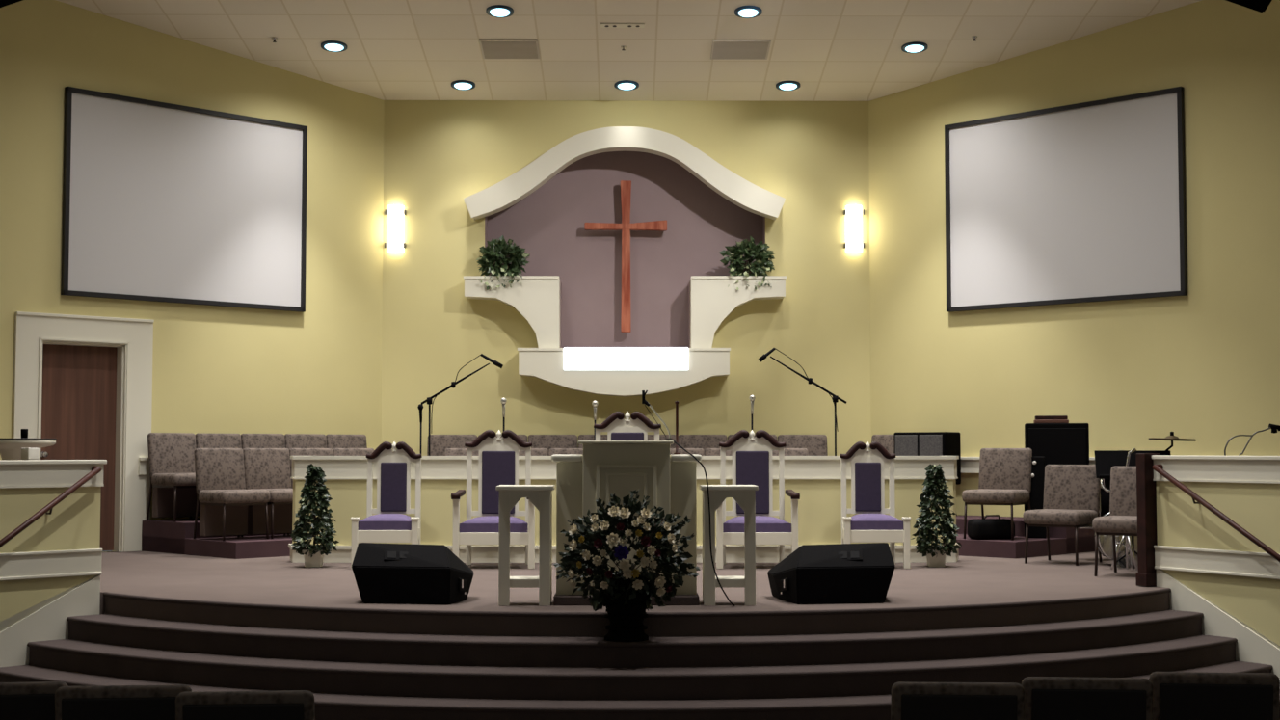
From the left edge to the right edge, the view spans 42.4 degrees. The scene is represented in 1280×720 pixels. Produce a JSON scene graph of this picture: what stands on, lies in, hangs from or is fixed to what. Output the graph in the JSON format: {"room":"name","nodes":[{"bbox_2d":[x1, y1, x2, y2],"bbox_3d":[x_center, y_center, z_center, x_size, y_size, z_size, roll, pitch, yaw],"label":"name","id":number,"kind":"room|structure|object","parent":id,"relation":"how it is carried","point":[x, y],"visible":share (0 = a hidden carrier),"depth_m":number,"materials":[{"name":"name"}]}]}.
{"room":"house of worship","nodes":[
{"label":"house of worship","id":0,"kind":"room"},
{"bbox_2d":[0,459,106,666],"bbox_3d":[-4.561,1.588,10.769,0.182,1.856,2.230,-3,-4,42],"label":"wall","id":1,"kind":"structure","parent":0,"point":[50,572],"depth_m":11.24,"materials":[{"name":"beige paint"}]},
{"bbox_2d":[21,448,38,459],"bbox_3d":[-4.238,0.653,11.451,0.110,0.085,0.080,-3,-4,42],"label":"box","id":2,"kind":"object","parent":1,"relation":"on","point":[26,453],"visible":0.84,"depth_m":11.41,"materials":[{"name":"white plastic"}]},
{"bbox_2d":[0,466,101,547],"bbox_3d":[-4.297,1.252,10.925,0.085,1.079,1.532,-3,-4,42],"label":"handrail","id":3,"kind":"object","parent":1,"relation":"attached to","point":[94,469],"visible":1,"depth_m":11.21,"materials":[{"name":"brown wood"}]},
{"bbox_2d":[0,0,384,552],"bbox_3d":[-5.542,-0.582,15.892,0.120,6.481,7.439,-3,-4,44],"label":"wall","id":4,"kind":"structure","parent":0,"point":[216,369],"depth_m":17.02,"materials":[{"name":"yellow paint"}]},
{"bbox_2d":[12,311,154,551],"bbox_3d":[-5.407,0.720,15.938,0.190,2.294,1.405,-3,-4,44],"label":"door","id":5,"kind":"structure","parent":4,"relation":"in","point":[95,399],"depth_m":16.11,"materials":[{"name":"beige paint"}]},
{"bbox_2d":[60,86,307,312],"bbox_3d":[-4.571,-1.575,16.803,0.055,2.011,2.734,-3,-4,44],"label":"projection screen","id":6,"kind":"object","parent":4,"relation":"attached to","point":[163,201],"visible":1,"depth_m":16.71,"materials":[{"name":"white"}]},
{"bbox_2d":[288,455,959,562],"bbox_3d":[-0.136,1.330,14.761,6.067,0.940,0.373,0,-3,0],"label":"half wall","id":7,"kind":"structure","parent":0,"point":[816,479],"depth_m":14.61,"materials":[{"name":"beige paint"}]},
{"bbox_2d":[381,100,871,455],"bbox_3d":[-0.151,-0.077,18.541,5.480,5.760,0.080,0,-3,0],"label":"wall","id":8,"kind":"structure","parent":0,"point":[813,155],"depth_m":18.54,"materials":[{"name":"yellow paint"}]},
{"bbox_2d":[384,205,405,252],"bbox_3d":[-2.748,-1.473,18.504,0.228,0.524,0.102,0,-3,0],"label":"wall sconce","id":9,"kind":"object","parent":8,"relation":"attached to","point":[395,214],"visible":1,"depth_m":18.47,"materials":[{"name":"beige glass"}]},
{"bbox_2d":[463,275,559,347],"bbox_3d":[-1.424,-0.518,18.357,1.057,0.807,0.311,0,-3,0],"label":"plant shelf","id":10,"kind":"object","parent":8,"relation":"attached to","point":[537,299],"visible":0.91,"depth_m":18.23,"materials":[{"name":"beige paint"}]},
{"bbox_2d":[476,235,529,290],"bbox_3d":[-1.527,-1.081,18.362,0.616,0.650,0.437,0,-3,0],"label":"ivy","id":11,"kind":"object","parent":10,"relation":"on","point":[501,265],"visible":0.98,"depth_m":18.29,"materials":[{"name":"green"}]},
{"bbox_2d":[517,346,730,396],"bbox_3d":[-0.176,0.135,18.303,2.347,0.532,0.369,0,-3,0],"label":"niche ledge","id":12,"kind":"object","parent":8,"relation":"attached to","point":[613,371],"visible":1,"depth_m":18.14,"materials":[{"name":"beige paint"}]},
{"bbox_2d":[463,126,785,220],"bbox_3d":[-0.171,-2.071,18.427,3.561,1.024,0.358,0,-3,0],"label":"arched molding","id":13,"kind":"structure","parent":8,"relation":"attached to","point":[518,186],"depth_m":18.26,"materials":[{"name":"beige paint"}]},
{"bbox_2d":[484,151,765,348],"bbox_3d":[-0.169,-1.296,18.727,3.164,2.407,0.280,0,-3,0],"label":"wall niche","id":14,"kind":"object","parent":8,"relation":"in","point":[548,223],"visible":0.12,"depth_m":18.86,"materials":[{"name":"paint"}]},
{"bbox_2d":[584,180,666,332],"bbox_3d":[-0.162,-1.171,18.761,0.937,1.727,0.198,0,-3,0],"label":"wooden cross","id":15,"kind":"object","parent":14,"relation":"attached to","point":[626,226],"visible":1,"depth_m":18.68,"materials":[{"name":"red wood"}]},
{"bbox_2d":[690,275,786,347],"bbox_3d":[1.093,-0.518,18.378,1.059,0.808,0.311,0,-3,0],"label":"plant shelf","id":16,"kind":"object","parent":8,"relation":"attached to","point":[711,300],"visible":0.94,"depth_m":18.24,"materials":[{"name":"beige paint"}]},
{"bbox_2d":[719,235,774,290],"bbox_3d":[1.196,-1.076,18.379,0.633,0.639,0.450,0,-3,0],"label":"ivy","id":17,"kind":"object","parent":16,"relation":"on","point":[760,253],"visible":1,"depth_m":18.32,"materials":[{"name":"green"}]},
{"bbox_2d":[843,205,864,252],"bbox_3d":[2.413,-1.477,18.546,0.228,0.525,0.102,0,-3,0],"label":"wall sconce","id":18,"kind":"object","parent":8,"relation":"attached to","point":[853,214],"visible":1,"depth_m":18.51,"materials":[{"name":"beige glass"}]},
{"bbox_2d":[55,0,1201,101],"bbox_3d":[-0.071,-4.843,9.010,16.300,2.822,19.870,0,-3,0],"label":"ceiling","id":19,"kind":"structure","parent":0,"point":[837,50],"depth_m":16.85,"materials":[{"name":"tile"}]},
{"bbox_2d":[320,40,346,52],"bbox_3d":[-3.158,-3.234,17.013,0.269,0.062,0.268,0,-3,6],"label":"ceiling light","id":20,"kind":"object","parent":19,"relation":"attached to","point":[329,45],"visible":1,"depth_m":16.97,"materials":[{"name":"white"}]},
{"bbox_2d":[451,80,475,90],"bbox_3d":[-1.947,-3.020,18.133,0.269,0.062,0.268,0,-3,6],"label":"ceiling light","id":21,"kind":"object","parent":19,"relation":"attached to","point":[463,85],"visible":1,"depth_m":18.08,"materials":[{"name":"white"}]},
{"bbox_2d":[485,4,513,17],"bbox_3d":[-1.370,-3.407,16.126,0.269,0.062,0.268,0,-3,6],"label":"ceiling light","id":22,"kind":"object","parent":19,"relation":"attached to","point":[496,11],"visible":1,"depth_m":16.08,"materials":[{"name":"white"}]},
{"bbox_2d":[479,39,540,58],"bbox_3d":[-1.349,-3.224,17.108,0.600,0.084,0.517,0,-3,0],"label":"ceiling vent","id":23,"kind":"object","parent":19,"relation":"in","point":[490,48],"visible":1,"depth_m":17.08,"materials":[{"name":"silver metal"}]},
{"bbox_2d":[600,23,644,27],"bbox_3d":[-0.174,-3.345,16.492,0.440,0.024,0.100,0,-3,0],"label":"ceiling plate","id":24,"kind":"object","parent":19,"relation":"attached to","point":[602,25],"visible":1,"depth_m":16.47,"materials":[{"name":"beige paint"}]},
{"bbox_2d":[613,80,639,90],"bbox_3d":[-0.147,-3.019,18.148,0.269,0.062,0.268,0,-3,-7],"label":"ceiling light","id":25,"kind":"object","parent":19,"relation":"attached to","point":[626,85],"visible":1,"depth_m":18.10,"materials":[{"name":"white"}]},
{"bbox_2d":[710,39,771,59],"bbox_3d":[1.041,-3.223,17.128,0.600,0.084,0.517,0,-3,0],"label":"ceiling vent","id":26,"kind":"object","parent":19,"relation":"in","point":[721,49],"visible":1,"depth_m":17.11,"materials":[{"name":"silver metal"}]},
{"bbox_2d":[734,5,762,18],"bbox_3d":[1.060,-3.406,16.146,0.269,0.062,0.268,0,-3,6],"label":"ceiling light","id":27,"kind":"object","parent":19,"relation":"attached to","point":[744,12],"visible":1,"depth_m":16.10,"materials":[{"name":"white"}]},
{"bbox_2d":[775,80,799,90],"bbox_3d":[1.633,-3.018,18.162,0.269,0.062,0.268,0,-3,6],"label":"ceiling light","id":28,"kind":"object","parent":19,"relation":"attached to","point":[784,85],"visible":1,"depth_m":18.11,"materials":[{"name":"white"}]},
{"bbox_2d":[901,41,928,53],"bbox_3d":[2.842,-3.232,17.062,0.269,0.062,0.268,0,-3,6],"label":"ceiling light","id":29,"kind":"object","parent":19,"relation":"attached to","point":[915,46],"visible":1,"depth_m":17.02,"materials":[{"name":"white glass"}]},
{"bbox_2d":[1226,0,1272,12],"bbox_3d":[4.295,-3.330,11.457,0.687,1.975,0.450,0,-3,0],"label":"speaker","id":30,"kind":"object","parent":19,"relation":"hanging from","point":[1261,6],"visible":1,"depth_m":11.18},
{"bbox_2d":[99,550,1169,637],"bbox_3d":[-0.117,2.142,14.174,16.200,0.745,8.500,0,-3,0],"label":"floor","id":31,"kind":"structure","parent":0,"point":[279,580],"depth_m":11.16,"materials":[{"name":"carpet"}]},
{"bbox_2d":[0,438,56,460],"bbox_3d":[-4.904,1.158,12.917,0.610,1.084,0.610,0,-3,0],"label":"pedestal table","id":32,"kind":"object","parent":31,"relation":"on","point":[10,448],"visible":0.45,"depth_m":12.80,"materials":[{"name":"beige paint"}]},
{"bbox_2d":[290,463,339,567],"bbox_3d":[-2.782,1.324,14.056,0.415,0.877,0.421,0,-3,0],"label":"potted tree","id":33,"kind":"object","parent":31,"relation":"on","point":[313,554],"visible":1,"depth_m":13.98,"materials":[{"name":"green plant"}]},
{"bbox_2d":[350,441,422,569],"bbox_3d":[-2.134,1.226,14.040,0.568,1.070,0.560,0,-3,0],"label":"chair","id":34,"kind":"object","parent":31,"relation":"on","point":[393,461],"visible":0.91,"depth_m":14.27,"materials":[{"name":"beige paint"}]},
{"bbox_2d":[358,513,411,530],"bbox_3d":[-2.134,1.375,14.019,0.440,0.130,0.490,0,-3,0],"label":"seat cushion","id":35,"kind":"object","parent":34,"relation":"on","point":[380,521],"depth_m":13.77,"materials":[{"name":"purple fabric"}]},
{"bbox_2d":[351,542,474,605],"bbox_3d":[-1.496,1.403,10.919,0.773,0.380,0.618,0,-3,0],"label":"stage monitor","id":36,"kind":"object","parent":31,"relation":"on","point":[386,573],"visible":1,"depth_m":10.71,"materials":[{"name":"black plastic"}]},
{"bbox_2d":[421,353,503,455],"bbox_3d":[-1.654,0.881,15.162,0.786,1.881,0.220,0,-3,0],"label":"microphone stand","id":37,"kind":"object","parent":31,"relation":"on","point":[429,400],"visible":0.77,"depth_m":15.17,"materials":[{"name":"black metal"}]},
{"bbox_2d":[451,429,534,569],"bbox_3d":[-1.225,1.175,14.026,0.710,1.170,0.609,0,-3,0],"label":"chair","id":38,"kind":"object","parent":31,"relation":"on","point":[498,457],"visible":0.88,"depth_m":14.28,"materials":[{"name":"beige paint"}]},
{"bbox_2d":[459,515,528,533],"bbox_3d":[-1.225,1.395,14.025,0.570,0.130,0.490,0,-3,0],"label":"seat cushion","id":39,"kind":"object","parent":38,"relation":"on","point":[482,523],"depth_m":13.78,"materials":[{"name":"purple fabric"}]},
{"bbox_2d":[496,484,555,605],"bbox_3d":[-0.742,1.198,10.695,0.366,0.765,0.300,0,-3,0],"label":"side table","id":40,"kind":"object","parent":31,"relation":"on","point":[540,495],"visible":1,"depth_m":10.57,"materials":[{"name":"beige paint"}]},
{"bbox_2d":[509,576,538,587],"bbox_3d":[-0.742,1.437,10.680,0.290,0.055,0.245,0,-3,0],"label":"shelf","id":41,"kind":"object","parent":40,"relation":"attached to","point":[515,581],"depth_m":10.56,"materials":[{"name":"beige paint"}]},
{"bbox_2d":[141,533,1094,559],"bbox_3d":[-0.137,1.831,16.712,9.553,0.150,3.266,0,-3,0],"label":"choir riser","id":42,"kind":"object","parent":31,"relation":"on","point":[246,546],"visible":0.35,"depth_m":15.41,"materials":[{"name":"carpet"}]},
{"bbox_2d":[192,448,270,541],"bbox_3d":[-3.868,1.266,15.617,0.566,0.864,0.520,-3,-4,44],"label":"chair","id":43,"kind":"object","parent":42,"relation":"on","point":[223,500],"visible":1,"depth_m":15.63,"materials":[{"name":"black fabric"}]},
{"bbox_2d":[240,448,293,538],"bbox_3d":[-3.503,1.286,15.987,0.566,0.864,0.520,-3,-4,44],"label":"chair","id":44,"kind":"object","parent":42,"relation":"on","point":[265,468],"visible":0.69,"depth_m":16.05,"materials":[{"name":"black fabric"}]},
{"bbox_2d":[287,448,333,534],"bbox_3d":[-3.138,1.306,16.357,0.566,0.864,0.520,-3,-4,44],"label":"chair","id":45,"kind":"object","parent":42,"relation":"on","point":[292,451],"visible":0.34,"depth_m":16.48,"materials":[{"name":"black fabric"}]},
{"bbox_2d":[332,448,373,455],"bbox_3d":[-2.774,1.327,16.727,0.566,0.864,0.520,-3,-4,44],"label":"chair","id":46,"kind":"object","parent":42,"relation":"on","point":[335,451],"visible":0.18,"depth_m":16.86,"materials":[{"name":"black fabric"}]},
{"bbox_2d":[444,448,479,455],"bbox_3d":[-1.791,1.349,17.151,0.546,0.864,0.566,0,-3,0],"label":"chair","id":47,"kind":"object","parent":42,"relation":"on","point":[448,451],"visible":0.06,"depth_m":17.37,"materials":[{"name":"black fabric"}]},
{"bbox_2d":[548,448,583,455],"bbox_3d":[-0.691,1.350,17.160,0.546,0.864,0.566,0,-3,0],"label":"chair","id":48,"kind":"object","parent":42,"relation":"on","point":[552,451],"visible":0.12,"depth_m":17.38,"materials":[{"name":"black fabric"}]},
{"bbox_2d":[669,448,704,455],"bbox_3d":[0.409,1.351,17.169,0.546,0.864,0.566,0,-3,0],"label":"chair","id":49,"kind":"object","parent":42,"relation":"on","point":[694,451],"visible":0.16,"depth_m":17.39,"materials":[{"name":"black fabric"}]},
{"bbox_2d":[772,448,808,455],"bbox_3d":[1.509,1.351,17.178,0.546,0.864,0.566,0,-3,0],"label":"chair","id":50,"kind":"object","parent":42,"relation":"on","point":[787,451],"visible":0.12,"depth_m":17.40,"materials":[{"name":"black fabric"}]},
{"bbox_2d":[967,514,1014,539],"bbox_3d":[3.320,1.579,15.585,0.420,0.232,0.220,1,-3,-10],"label":"equipment bag","id":51,"kind":"object","parent":42,"relation":"on","point":[984,528],"visible":0.96,"depth_m":15.49,"materials":[{"name":"black fabric"}]},
{"bbox_2d":[961,448,1032,540],"bbox_3d":[3.416,1.273,15.744,0.520,0.864,0.566,-2,-4,32],"label":"chair","id":52,"kind":"object","parent":42,"relation":"on","point":[1004,473],"visible":0.98,"depth_m":15.82,"materials":[{"name":"black fabric"}]},
{"bbox_2d":[1024,456,1046,538],"bbox_3d":[3.802,1.320,15.865,0.200,0.780,0.192,-1,-3,15],"label":"equipment rack","id":53,"kind":"object","parent":42,"relation":"on","point":[1038,464],"visible":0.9,"depth_m":15.78,"materials":[{"name":"black plastic"}]},
{"bbox_2d":[141,514,1098,554],"bbox_3d":[-0.140,1.774,17.034,9.553,0.300,2.630,0,-3,0],"label":"choir riser","id":54,"kind":"object","parent":31,"relation":"on","point":[183,528],"visible":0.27,"depth_m":15.99,"materials":[{"name":"carpet"}]},
{"bbox_2d":[146,432,199,522],"bbox_3d":[-4.495,1.149,16.227,0.566,0.864,0.520,-3,-4,44],"label":"chair","id":55,"kind":"object","parent":54,"relation":"on","point":[171,455],"visible":0.84,"depth_m":16.25,"materials":[{"name":"black fabric"}]},
{"bbox_2d":[193,432,241,518],"bbox_3d":[-4.127,1.169,16.600,0.566,0.864,0.520,-3,-4,44],"label":"chair","id":56,"kind":"object","parent":54,"relation":"on","point":[202,440],"visible":0.2,"depth_m":16.74,"materials":[{"name":"black fabric"}]},
{"bbox_2d":[240,433,285,449],"bbox_3d":[-3.760,1.190,16.973,0.566,0.864,0.520,-3,-4,44],"label":"chair","id":57,"kind":"object","parent":54,"relation":"on","point":[249,440],"visible":0.19,"depth_m":17.12,"materials":[{"name":"black fabric"}]},
{"bbox_2d":[284,433,326,449],"bbox_3d":[-3.392,1.210,17.346,0.566,0.864,0.520,-3,-4,44],"label":"chair","id":58,"kind":"object","parent":54,"relation":"on","point":[292,440],"visible":0.19,"depth_m":17.49,"materials":[{"name":"black fabric"}]},
{"bbox_2d":[325,433,367,449],"bbox_3d":[-3.025,1.230,17.719,0.566,0.864,0.520,-3,-4,44],"label":"chair","id":59,"kind":"object","parent":54,"relation":"on","point":[333,440],"visible":0.2,"depth_m":17.86,"materials":[{"name":"black fabric"}]},
{"bbox_2d":[426,434,477,455],"bbox_3d":[-2.078,1.247,18.026,0.551,0.864,0.566,0,-3,0],"label":"chair","id":60,"kind":"object","parent":54,"relation":"on","point":[440,443],"visible":0.19,"depth_m":18.24,"materials":[{"name":"black fabric"}]},
{"bbox_2d":[527,434,577,450],"bbox_3d":[-0.968,1.247,18.035,0.551,0.864,0.566,0,-3,0],"label":"chair","id":61,"kind":"object","parent":54,"relation":"on","point":[547,441],"visible":0.16,"depth_m":18.25,"materials":[{"name":"black fabric"}]},
{"bbox_2d":[678,434,727,450],"bbox_3d":[0.697,1.248,18.049,0.551,0.864,0.566,0,-3,0],"label":"chair","id":62,"kind":"object","parent":54,"relation":"on","point":[704,441],"visible":0.18,"depth_m":18.27,"materials":[{"name":"black fabric"}]},
{"bbox_2d":[777,434,827,455],"bbox_3d":[1.807,1.248,18.058,0.551,0.864,0.566,0,-3,0],"label":"chair","id":63,"kind":"object","parent":54,"relation":"on","point":[815,444],"visible":0.24,"depth_m":18.27,"materials":[{"name":"black fabric"}]},
{"bbox_2d":[871,434,894,453],"bbox_3d":[2.595,1.240,17.902,0.520,0.864,0.566,-3,-4,44],"label":"chair","id":64,"kind":"object","parent":54,"relation":"on","point":[887,440],"visible":0.07,"depth_m":18.09,"materials":[{"name":"black fabric"}]},
{"bbox_2d":[893,431,960,515],"bbox_3d":[3.045,1.210,17.490,0.660,0.885,0.313,-3,-4,44],"label":"amplifier","id":65,"kind":"object","parent":54,"relation":"on","point":[913,443],"visible":0.38,"depth_m":17.34,"materials":[{"name":"black plastic"}]},
{"bbox_2d":[895,434,917,455],"bbox_3d":[2.829,1.038,17.502,0.288,0.480,0.014,-3,-4,44],"label":"grille","id":66,"kind":"object","parent":65,"relation":"attached to","point":[905,444],"depth_m":17.50,"materials":[{"name":"grey fabric"}]},
{"bbox_2d":[919,434,942,455],"bbox_3d":[3.052,1.026,17.284,0.288,0.480,0.014,-3,-4,44],"label":"grille","id":67,"kind":"object","parent":65,"relation":"attached to","point":[929,444],"depth_m":17.28,"materials":[{"name":"grey fabric"}]},
{"bbox_2d":[1024,423,1089,465],"bbox_3d":[4.113,1.103,16.259,0.603,0.956,0.312,-1,-3,12],"label":"base cabinet","id":68,"kind":"object","parent":54,"relation":"on","point":[1059,443],"visible":0.48,"depth_m":16.12,"materials":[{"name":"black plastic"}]},
{"bbox_2d":[1033,415,1068,423],"bbox_3d":[4.062,0.589,16.286,0.330,0.075,0.200,-1,-3,12],"label":"equipment case","id":69,"kind":"object","parent":68,"relation":"on","point":[1037,418],"visible":0.91,"depth_m":16.19,"materials":[{"name":"brown"}]},
{"bbox_2d":[550,440,701,605],"bbox_3d":[-0.089,1.060,10.843,0.980,1.055,0.510,0,-3,0],"label":"pulpit","id":70,"kind":"object","parent":31,"relation":"on","point":[619,467],"visible":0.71,"depth_m":10.66,"materials":[{"name":"beige paint"}]},
{"bbox_2d":[672,439,735,606],"bbox_3d":[0.359,1.045,10.662,0.151,1.062,0.560,3,-4,-44],"label":"microphone cable","id":71,"kind":"object","parent":70,"relation":"hanging from","point":[694,457],"visible":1,"depth_m":10.52,"materials":[{"name":"black plastic"}]},
{"bbox_2d":[593,411,661,440],"bbox_3d":[-0.107,1.096,14.040,0.710,1.330,0.609,0,-3,0],"label":"chair","id":72,"kind":"object","parent":31,"relation":"on","point":[618,428],"visible":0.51,"depth_m":14.33,"materials":[{"name":"beige paint"}]},
{"bbox_2d":[103,587,1171,617],"bbox_3d":[0.073,1.609,10.930,7.611,0.032,1.627,0,-3,-3],"label":"stair step","id":73,"kind":"structure","parent":31,"relation":"attached to","point":[1168,590],"depth_m":10.42,"materials":[{"name":"carpet"}]},
{"bbox_2d":[699,484,758,605],"bbox_3d":[0.576,1.198,10.706,0.366,0.765,0.300,0,-3,0],"label":"side table","id":74,"kind":"object","parent":31,"relation":"on","point":[744,495],"visible":1,"depth_m":10.58,"materials":[{"name":"beige paint"}]},
{"bbox_2d":[715,576,745,587],"bbox_3d":[0.576,1.438,10.691,0.290,0.055,0.245,0,-3,0],"label":"shelf","id":75,"kind":"object","parent":74,"relation":"attached to","point":[725,581],"depth_m":10.57,"materials":[{"name":"beige paint"}]},
{"bbox_2d":[716,429,799,568],"bbox_3d":[0.980,1.176,14.044,0.710,1.170,0.609,0,-3,0],"label":"chair","id":76,"kind":"object","parent":31,"relation":"on","point":[752,457],"visible":0.84,"depth_m":14.30,"materials":[{"name":"beige paint"}]},
{"bbox_2d":[722,515,791,532],"bbox_3d":[0.980,1.397,14.043,0.570,0.130,0.490,0,-3,0],"label":"seat cushion","id":77,"kind":"object","parent":76,"relation":"on","point":[763,523],"depth_m":13.80,"materials":[{"name":"purple fabric"}]},
{"bbox_2d":[758,347,846,455],"bbox_3d":[1.502,0.853,15.189,0.822,1.939,0.220,0,-3,0],"label":"microphone stand","id":78,"kind":"object","parent":31,"relation":"on","point":[836,398],"visible":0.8,"depth_m":15.20,"materials":[{"name":"black metal"}]},
{"bbox_2d":[767,542,895,604],"bbox_3d":[1.284,1.405,10.942,0.826,0.378,0.618,0,-3,0],"label":"stage monitor","id":79,"kind":"object","parent":31,"relation":"on","point":[837,573],"visible":1,"depth_m":10.74,"materials":[{"name":"black plastic"}]},
{"bbox_2d":[839,441,910,568],"bbox_3d":[1.983,1.228,14.074,0.568,1.070,0.560,0,-3,0],"label":"chair","id":80,"kind":"object","parent":31,"relation":"on","point":[867,472],"visible":0.96,"depth_m":14.30,"materials":[{"name":"beige paint"}]},
{"bbox_2d":[850,513,903,530],"bbox_3d":[1.984,1.377,14.053,0.440,0.130,0.490,0,-3,0],"label":"seat cushion","id":81,"kind":"object","parent":80,"relation":"on","point":[861,521],"depth_m":13.81,"materials":[{"name":"purple fabric"}]},
{"bbox_2d":[909,463,961,566],"bbox_3d":[2.530,1.325,14.085,0.411,0.876,0.399,1,-3,-19],"label":"potted tree","id":82,"kind":"object","parent":31,"relation":"on","point":[935,553],"visible":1,"depth_m":14.02,"materials":[{"name":"green plant"}]},
{"bbox_2d":[1022,464,1102,565],"bbox_3d":[3.729,1.358,14.539,0.520,0.864,0.566,-2,-4,37],"label":"chair","id":83,"kind":"object","parent":31,"relation":"on","point":[1072,493],"visible":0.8,"depth_m":14.61,"materials":[{"name":"black"}]},
{"bbox_2d":[1077,485,1110,528],"bbox_3d":[4.130,1.332,14.984,0.374,0.384,0.376,0,-3,0],"label":"floor tom","id":84,"kind":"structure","parent":31,"relation":"on","point":[1105,496],"depth_m":14.82,"materials":[{"name":"black plastic"}]},
{"bbox_2d":[1092,466,1137,576],"bbox_3d":[3.930,1.280,13.094,0.520,0.864,0.566,-2,-4,33],"label":"chair","id":85,"kind":"object","parent":31,"relation":"on","point":[1122,520],"visible":0.49,"depth_m":13.29,"materials":[{"name":"black fabric"}]},
{"bbox_2d":[1093,512,1137,564],"bbox_3d":[4.191,1.534,14.275,0.474,0.476,0.324,-1,-3,10],"label":"bass drum","id":86,"kind":"object","parent":31,"relation":"on","point":[1106,547],"visible":0.19,"depth_m":14.13,"materials":[{"name":"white plastic"}]},
{"bbox_2d":[1110,448,1137,570],"bbox_3d":[3.993,1.229,13.595,0.232,1.005,0.243,0,-3,0],"label":"stand","id":87,"kind":"object","parent":31,"relation":"on","point":[1128,539],"visible":0.61,"depth_m":13.59,"materials":[{"name":"silver metal"}]},
{"bbox_2d":[1093,450,1171,567],"bbox_3d":[4.156,1.256,13.857,0.620,0.990,0.312,-1,-3,10],"label":"music stand","id":88,"kind":"object","parent":31,"relation":"on","point":[1105,460],"visible":0.47,"depth_m":13.92,"materials":[{"name":"black metal"}]},
{"bbox_2d":[1135,453,1160,586],"bbox_3d":[3.726,1.167,12.066,0.180,0.965,0.106,2,-4,-29],"label":"newel post","id":89,"kind":"object","parent":31,"relation":"on","point":[1146,488],"visible":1,"depth_m":12.02,"materials":[{"name":"brown wood"}]},
{"bbox_2d":[868,0,1279,517],"bbox_3d":[5.282,-0.577,15.981,7.439,6.481,0.120,-3,-4,44],"label":"wall","id":90,"kind":"structure","parent":0,"point":[1203,365],"depth_m":16.44,"materials":[{"name":"yellow paint"}]},
{"bbox_2d":[960,456,1094,473],"bbox_3d":[4.647,1.052,16.381,5.750,0.170,0.074,-3,-4,44],"label":"trim","id":91,"kind":"structure","parent":90,"relation":"attached to","point":[969,465],"depth_m":17.47,"materials":[{"name":"beige paint"}]},
{"bbox_2d":[944,86,1187,312],"bbox_3d":[4.291,-1.584,16.882,2.721,2.028,0.055,-3,-4,44],"label":"projection screen","id":92,"kind":"object","parent":90,"relation":"attached to","point":[1084,201],"visible":1,"depth_m":16.79,"materials":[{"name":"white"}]},
{"bbox_2d":[1151,454,1279,680],"bbox_3d":[4.304,1.509,11.175,0.182,1.715,2.030,2,-4,-29],"label":"wall","id":93,"kind":"structure","parent":0,"point":[1210,568],"depth_m":11.46,"materials":[{"name":"beige paint"}]},
{"bbox_2d":[1152,464,1279,561],"bbox_3d":[4.164,1.194,11.234,0.085,0.950,1.682,2,-4,-29],"label":"handrail","id":94,"kind":"object","parent":93,"relation":"attached to","point":[1158,467],"visible":1,"depth_m":11.46,"materials":[{"name":"brown wood"}]},
{"bbox_3d":[-0.047,2.108,5.644,16.000,0.100,13.500,0,-3,0],"label":"floor","id":95,"kind":"structure","parent":0,"visible":0},
{"bbox_2d":[0,681,67,719],"bbox_3d":[-2.468,1.674,6.497,0.504,0.864,0.566,0,-3,-7],"label":"chair","id":96,"kind":"object","parent":95,"relation":"on","point":[18,701],"visible":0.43,"depth_m":6.26,"materials":[{"name":"black"}]},
{"bbox_2d":[54,684,191,719],"bbox_3d":[-1.968,1.670,6.423,0.504,0.864,0.566,0,-3,-6],"label":"chair","id":97,"kind":"object","parent":95,"relation":"on","point":[93,702],"visible":0.8,"depth_m":6.17,"materials":[{"name":"black fabric"}]},
{"bbox_2d":[175,690,315,719],"bbox_3d":[-1.470,1.662,6.276,0.504,0.864,0.566,0,-3,-4],"label":"chair","id":98,"kind":"object","parent":95,"relation":"on","point":[285,705],"visible":1,"depth_m":6.03,"materials":[{"name":"black fabric"}]},
{"bbox_2d":[0,609,1279,719],"bbox_3d":[-0.053,2.021,10.558,8.932,0.595,3.176,0,-3,0],"label":"steps","id":99,"kind":"structure","parent":95,"relation":"on","point":[349,675],"depth_m":9.96,"materials":[{"name":"carpet"}]},
{"bbox_2d":[602,589,651,641],"bbox_3d":[-0.082,1.543,9.991,0.300,0.300,0.300,0,-3,0],"label":"stand","id":100,"kind":"object","parent":99,"relation":"on","point":[626,625],"visible":0.93,"depth_m":9.88,"materials":[{"name":"black plastic"}]},
{"bbox_2d":[552,489,700,613],"bbox_3d":[-0.082,1.171,9.960,0.900,0.779,0.420,0,-3,2],"label":"flower arrangement","id":101,"kind":"object","parent":100,"relation":"on","point":[600,535],"visible":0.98,"depth_m":9.91,"materials":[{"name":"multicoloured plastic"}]},
{"bbox_2d":[890,682,1024,719],"bbox_3d":[1.225,1.674,6.501,0.504,0.864,0.566,0,-3,3],"label":"chair","id":102,"kind":"object","parent":95,"relation":"on","point":[910,701],"visible":1,"depth_m":6.25,"materials":[{"name":"black"}]},
{"bbox_2d":[1021,676,1153,719],"bbox_3d":[1.762,1.681,6.639,0.504,0.864,0.566,0,-3,5],"label":"chair","id":103,"kind":"object","parent":95,"relation":"on","point":[1046,698],"visible":0.98,"depth_m":6.39,"materials":[{"name":"black fabric"}]},
{"bbox_2d":[1148,671,1279,719],"bbox_3d":[2.314,1.689,6.783,0.504,0.864,0.566,0,-3,6],"label":"chair","id":104,"kind":"object","parent":95,"relation":"on","point":[1176,695],"visible":0.99,"depth_m":6.53,"materials":[{"name":"black fabric"}]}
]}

